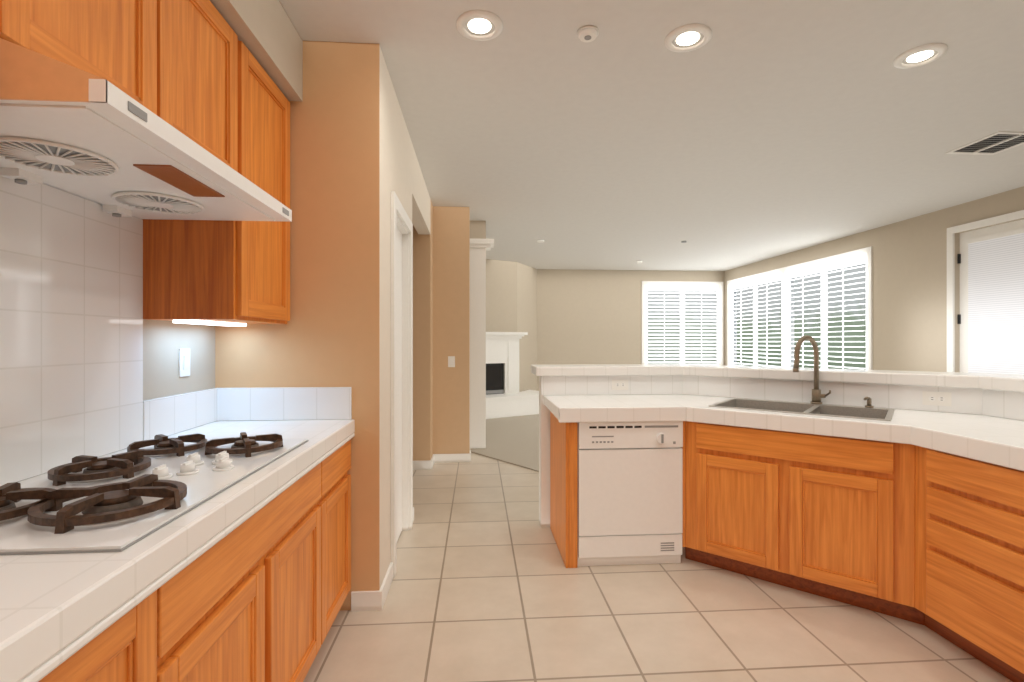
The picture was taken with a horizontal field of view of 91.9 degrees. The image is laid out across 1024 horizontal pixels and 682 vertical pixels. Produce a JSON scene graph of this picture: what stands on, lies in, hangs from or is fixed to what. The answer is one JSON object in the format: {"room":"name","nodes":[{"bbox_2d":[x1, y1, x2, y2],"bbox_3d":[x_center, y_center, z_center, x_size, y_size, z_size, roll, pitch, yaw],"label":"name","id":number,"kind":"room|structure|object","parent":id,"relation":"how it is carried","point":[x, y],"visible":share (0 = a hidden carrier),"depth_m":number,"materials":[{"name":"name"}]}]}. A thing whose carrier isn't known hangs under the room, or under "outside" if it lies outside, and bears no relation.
{"room":"kitchen","nodes":[
{"label":"kitchen","id":0,"kind":"room"},
{"bbox_2d":[24,319,214,479],"bbox_3d":[-1.304,-0.070,0.019,0.140,2.720,4.620,0,0,-4],"label":"wall","id":1,"kind":"structure","parent":0,"point":[164,342],"depth_m":2.02,"materials":[{"name":"beige paint"}]},
{"bbox_2d":[0,0,179,130],"bbox_3d":[-1.139,-0.854,1.159,0.349,0.568,0.528,0,0,-4],"label":"upper cabinet","id":2,"kind":"object","parent":1,"relation":"attached to","point":[133,45],"depth_m":1.22,"materials":[{"name":"brown wood"}]},
{"bbox_2d":[0,38,291,221],"bbox_3d":[-1.056,-0.490,1.364,0.542,0.156,0.926,0,0,-4],"label":"range hood","id":3,"kind":"object","parent":1,"relation":"attached to","point":[112,149],"visible":1,"depth_m":1.16,"materials":[{"name":"white metal"}]},
{"bbox_2d":[0,176,351,485],"bbox_3d":[-0.962,-0.035,0.644,0.630,0.818,3.420,0,0,-4],"label":"tile backsplash","id":4,"kind":"structure","parent":1,"relation":"attached to","point":[71,326],"depth_m":1.51,"materials":[{"name":"white tile"}]},
{"bbox_2d":[179,348,189,376],"bbox_3d":[-1.372,0.090,2.079,0.012,0.116,0.072,0,0,-4],"label":"light switch","id":5,"kind":"object","parent":1,"relation":"attached to","point":[184,362],"visible":1,"depth_m":2.07,"materials":[{"name":"white paint"}]},
{"bbox_2d":[180,0,243,175],"bbox_3d":[-1.166,-0.854,1.556,0.349,0.568,0.528,0,0,-4],"label":"upper cabinet","id":6,"kind":"object","parent":1,"relation":"attached to","point":[194,71],"depth_m":1.66,"materials":[{"name":"brown wood"}]},
{"bbox_2d":[142,45,289,325],"bbox_3d":[-1.201,-0.609,2.046,0.349,1.058,0.590,0,0,-4],"label":"upper cabinet","id":7,"kind":"object","parent":1,"relation":"attached to","point":[200,272],"depth_m":1.88,"materials":[{"name":"brown wood"}]},
{"bbox_2d":[210,0,302,101],"bbox_3d":[-1.035,-1.285,0.038,0.400,0.290,4.620,0,0,-4],"label":"wall","id":8,"kind":"structure","parent":0,"point":[268,35],"depth_m":2.02,"materials":[{"name":"beige paint"}]},
{"bbox_2d":[215,41,379,610],"bbox_3d":[-1.091,-0.070,2.410,0.900,2.720,0.120,0,0,-4],"label":"wall","id":9,"kind":"structure","parent":0,"point":[327,334],"depth_m":2.37,"materials":[{"name":"beige paint"}]},
{"bbox_2d":[380,47,430,587],"bbox_3d":[-0.788,-0.070,3.676,0.120,2.720,2.596,0,0,-4],"label":"wall","id":10,"kind":"structure","parent":0,"point":[395,158],"depth_m":2.62,"materials":[{"name":"paint"}]},
{"bbox_2d":[376,562,392,610],"bbox_3d":[-0.641,1.245,2.526,0.014,0.090,0.318,0,0,-4],"label":"baseboard","id":11,"kind":"structure","parent":10,"relation":"attached to","point":[381,595],"depth_m":2.45,"materials":[{"name":"white paint"}]},
{"bbox_2d":[391,191,412,578],"bbox_3d":[-0.735,0.237,3.066,0.138,2.105,0.770,0,0,-4],"label":"pantry door","id":12,"kind":"structure","parent":10,"relation":"in","point":[401,371],"depth_m":3.29,"materials":[{"name":"white paint"}]},
{"bbox_2d":[413,202,469,460],"bbox_3d":[-2.518,-0.070,5.077,4.145,2.720,0.440,0,0,-4],"label":"wall","id":13,"kind":"structure","parent":0,"point":[441,329],"depth_m":5.26,"materials":[{"name":"beige paint"}]},
{"bbox_2d":[413,459,432,469],"bbox_3d":[-2.637,1.245,4.841,3.674,0.090,0.014,0,0,-4],"label":"baseboard","id":14,"kind":"structure","parent":13,"relation":"attached to","point":[426,464],"depth_m":4.96,"materials":[{"name":"white paint"}]},
{"bbox_2d":[448,356,454,366],"bbox_3d":[-0.644,0.220,5.261,0.072,0.116,0.012,0,0,-4],"label":"light switch","id":15,"kind":"object","parent":13,"relation":"attached to","point":[451,361],"visible":1,"depth_m":5.26,"materials":[{"name":"white paint"}]},
{"bbox_2d":[432,452,470,463],"bbox_3d":[-0.640,1.245,5.261,0.399,0.090,0.014,0,0,-4],"label":"baseboard","id":16,"kind":"structure","parent":13,"relation":"attached to","point":[437,458],"depth_m":5.25,"materials":[{"name":"white paint"}]},
{"bbox_2d":[470,221,493,449],"bbox_3d":[-0.387,-0.070,5.968,0.340,2.720,0.240,0,0,-4],"label":"pilaster","id":17,"kind":"object","parent":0,"point":[480,244],"visible":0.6,"depth_m":5.89,"materials":[{"name":"white paint"}]},
{"bbox_2d":[471,414,538,471],"bbox_3d":[1.964,1.284,7.465,5.120,0.012,4.980,0,0,-4],"label":"floor","id":18,"kind":"structure","parent":0,"point":[514,440],"depth_m":6.29,"materials":[{"name":"beige carpet"}]},
{"bbox_2d":[486,259,536,391],"bbox_3d":[-0.385,-0.070,8.989,1.884,2.720,1.612,0,0,-4],"label":"wall","id":19,"kind":"structure","parent":0,"point":[511,296],"depth_m":8.97,"materials":[{"name":"beige paint"}]},
{"bbox_2d":[486,332,538,418],"bbox_3d":[-0.236,0.568,8.603,2.091,1.445,1.664,0,0,-4],"label":"fireplace","id":20,"kind":"object","parent":19,"relation":"attached to","point":[505,397],"visible":0.38,"depth_m":8.63,"materials":[{"name":"white paint"}]},
{"bbox_2d":[537,269,723,390],"bbox_3d":[1.476,-0.070,9.997,5.740,2.720,0.140,0,0,-4],"label":"wall","id":21,"kind":"structure","parent":0,"point":[589,316],"depth_m":9.94,"materials":[{"name":"beige paint"}]},
{"bbox_2d":[642,281,722,364],"bbox_3d":[3.463,-0.275,10.119,1.700,1.870,0.175,0,0,-4],"label":"window shutters","id":22,"kind":"object","parent":21,"relation":"attached to","point":[682,287],"visible":0.9,"depth_m":10.09,"materials":[{"name":"white paint"}]},
{"bbox_2d":[279,0,1023,270],"bbox_3d":[0.239,-1.480,3.826,9.470,0.100,12.400,0,0,-4],"label":"ceiling","id":23,"kind":"structure","parent":0,"point":[751,131],"depth_m":3.15,"materials":[{"name":"paint"}]},
{"bbox_2d":[456,10,502,40],"bbox_3d":[-0.147,-1.421,2.240,0.210,0.016,0.210,0,0,-4],"label":"recessed light","id":24,"kind":"object","parent":23,"relation":"in","point":[482,24],"visible":1,"depth_m":2.23,"materials":[{"name":"white paint"}]},
{"bbox_2d":[577,25,598,41],"bbox_3d":[0.351,-1.415,2.290,0.100,0.028,0.100,0,0,-4],"label":"smoke detector","id":25,"kind":"object","parent":23,"relation":"attached to","point":[588,33],"visible":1,"depth_m":2.27,"materials":[{"name":"white paint"}]},
{"bbox_2d":[665,24,711,51],"bbox_3d":[0.829,-1.421,2.333,0.210,0.016,0.210,0,0,-4],"label":"recessed light","id":26,"kind":"object","parent":23,"relation":"in","point":[687,36],"visible":1,"depth_m":2.32,"materials":[{"name":"white paint"}]},
{"bbox_2d":[893,43,947,68],"bbox_3d":[2.042,-1.421,2.478,0.210,0.016,0.210,0,0,-4],"label":"recessed light","id":27,"kind":"object","parent":23,"relation":"in","point":[921,55],"visible":1,"depth_m":2.47,"materials":[{"name":"white paint"}]},
{"bbox_2d":[945,131,1023,154],"bbox_3d":[3.499,-1.423,3.583,0.390,0.013,0.390,0,0,-4],"label":"ceiling vent","id":28,"kind":"object","parent":23,"relation":"in","point":[996,142],"visible":1,"depth_m":3.60,"materials":[{"name":"white metal"}]},
{"bbox_2d":[303,452,1011,681],"bbox_3d":[0.239,1.340,3.826,9.470,0.100,12.400,0,0,-4],"label":"floor","id":29,"kind":"structure","parent":0,"point":[487,585],"depth_m":2.27,"materials":[{"name":"beige tile"}]},
{"bbox_2d":[38,564,189,681],"bbox_3d":[-0.962,0.865,0.685,0.625,0.850,0.584,0,0,-4],"label":"base cabinet","id":30,"kind":"object","parent":29,"relation":"on","point":[150,642],"depth_m":0.90,"materials":[{"name":"brown wood"}]},
{"bbox_2d":[190,456,329,681],"bbox_3d":[-1.012,0.865,1.403,0.625,0.850,1.104,0,0,-4],"label":"base cabinet","id":31,"kind":"object","parent":29,"relation":"on","point":[261,594],"depth_m":1.44,"materials":[{"name":"brown wood"}]},
{"bbox_2d":[0,419,354,681],"bbox_3d":[-0.954,0.416,0.644,0.644,0.083,3.419,0,0,-4],"label":"countertop","id":32,"kind":"structure","parent":31,"relation":"on","point":[57,610],"depth_m":0.85,"materials":[{"name":"white tile"}]},
{"bbox_2d":[0,432,308,554],"bbox_3d":[-0.987,0.347,1.349,0.518,0.054,0.978,0,0,-4],"label":"gas cooktop","id":33,"kind":"object","parent":32,"relation":"in","point":[131,496],"visible":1,"depth_m":1.11,"materials":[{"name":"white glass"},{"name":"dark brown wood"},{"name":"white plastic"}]},
{"bbox_2d":[330,439,350,627],"bbox_3d":[-1.060,0.865,2.089,0.625,0.850,0.520,0,0,-4],"label":"base cabinet","id":34,"kind":"object","parent":29,"relation":"on","point":[340,460],"depth_m":2.19,"materials":[{"name":"brown wood"}]},
{"bbox_2d":[577,421,682,565],"bbox_3d":[0.660,0.866,3.104,0.606,0.848,0.620,0,0,-4],"label":"dishwasher","id":35,"kind":"object","parent":29,"relation":"on","point":[629,493],"visible":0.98,"depth_m":2.82,"materials":[{"name":"white paint"}]},
{"bbox_2d":[681,439,749,575],"bbox_3d":[1.689,0.940,2.556,1.361,0.700,0.695,0,0,-4],"label":"base cabinet","id":36,"kind":"object","parent":29,"relation":"on","point":[716,493],"depth_m":2.75,"materials":[{"name":"brown wood"}]},
{"bbox_2d":[683,421,909,620],"bbox_3d":[1.408,0.865,2.541,0.763,0.850,0.723,0,0,-4],"label":"base cabinet","id":37,"kind":"object","parent":29,"relation":"on","point":[830,515],"depth_m":2.41,"materials":[{"name":"brown wood"}]},
{"bbox_2d":[543,394,1023,470],"bbox_3d":[1.444,0.416,1.004,2.112,0.083,5.002,0,0,-4],"label":"countertop","id":38,"kind":"structure","parent":37,"relation":"on","point":[999,441],"depth_m":2.44,"materials":[{"name":"white tile"}]},
{"bbox_2d":[709,398,894,420],"bbox_3d":[1.610,0.465,2.771,0.830,0.189,0.512,0,0,39],"label":"double-bowl sink","id":39,"kind":"object","parent":38,"relation":"in","point":[862,412],"visible":0.29,"depth_m":2.83,"materials":[{"name":"silver metal"}]},
{"bbox_2d":[793,335,830,403],"bbox_3d":[1.715,0.168,2.870,0.245,0.403,0.136,0,0,-4],"label":"gooseneck faucet","id":40,"kind":"object","parent":39,"relation":"on","point":[817,395],"visible":1,"depth_m":2.89,"materials":[{"name":"silver metal"}]},
{"bbox_2d":[864,396,873,407],"bbox_3d":[1.970,0.338,2.743,0.076,0.063,0.059,0,0,-4],"label":"soap dispenser","id":41,"kind":"object","parent":39,"relation":"on","point":[869,402],"visible":1,"depth_m":2.74,"materials":[{"name":"silver metal"}]},
{"bbox_2d":[918,446,1023,681],"bbox_3d":[2.114,0.865,1.808,0.619,0.850,0.686,0,0,-4],"label":"base cabinet","id":42,"kind":"object","parent":29,"relation":"on","point":[932,540],"depth_m":1.93,"materials":[{"name":"brown wood"}]},
{"bbox_2d":[539,376,987,526],"bbox_3d":[1.496,0.765,1.072,2.255,1.050,5.130,0,0,-4],"label":"wall","id":43,"kind":"structure","parent":0,"point":[544,465],"depth_m":3.43,"materials":[{"name":"white paint"}]},
{"bbox_2d":[531,364,1023,392],"bbox_3d":[1.546,0.208,1.151,2.445,0.064,5.280,0,0,-4],"label":"countertop","id":44,"kind":"structure","parent":43,"relation":"on","point":[1006,382],"depth_m":3.01,"materials":[{"name":"white tile"}]},
{"bbox_2d":[541,375,1023,420],"bbox_3d":[1.437,0.307,1.004,2.127,0.133,5.002,0,0,-4],"label":"tile backsplash","id":45,"kind":"structure","parent":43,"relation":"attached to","point":[1000,403],"depth_m":3.03,"materials":[{"name":"tile"}]},
{"bbox_2d":[612,380,627,389],"bbox_3d":[0.753,0.305,3.446,0.116,0.072,0.009,0,0,-4],"label":"outlet","id":46,"kind":"object","parent":45,"relation":"attached to","point":[619,384],"visible":1,"depth_m":3.44,"materials":[{"name":"white paint"}]},
{"bbox_2d":[922,391,950,405],"bbox_3d":[2.246,0.305,2.618,0.116,0.072,0.009,0,0,39],"label":"outlet","id":47,"kind":"object","parent":45,"relation":"attached to","point":[937,398],"visible":1,"depth_m":2.62,"materials":[{"name":"white paint"}]},
{"bbox_2d":[724,186,1023,371],"bbox_3d":[4.828,-0.070,4.217,0.140,2.720,12.140,0,0,-4],"label":"wall","id":48,"kind":"structure","parent":0,"point":[910,294],"depth_m":5.76,"materials":[{"name":"beige paint"}]},
{"bbox_2d":[727,246,872,369],"bbox_3d":[4.535,-0.275,8.156,0.175,1.870,3.660,0,0,-4],"label":"window shutters","id":49,"kind":"object","parent":48,"relation":"attached to","point":[786,276],"visible":0.77,"depth_m":7.86,"materials":[{"name":"white paint"}]},
{"bbox_2d":[947,210,1023,374],"bbox_3d":[4.757,0.041,4.784,0.122,2.498,1.056,0,0,-4],"label":"door","id":50,"kind":"structure","parent":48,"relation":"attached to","point":[991,314],"depth_m":4.93,"materials":[{"name":"white paint"}]},
{"label":"outside","id":51,"kind":"structure","parent":0,"visible":0},
{"bbox_2d":[648,264,865,369],"bbox_3d":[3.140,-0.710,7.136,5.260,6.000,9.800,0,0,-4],"label":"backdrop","id":52,"kind":"structure","parent":51,"point":[851,326],"depth_m":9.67,"materials":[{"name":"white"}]}
]}

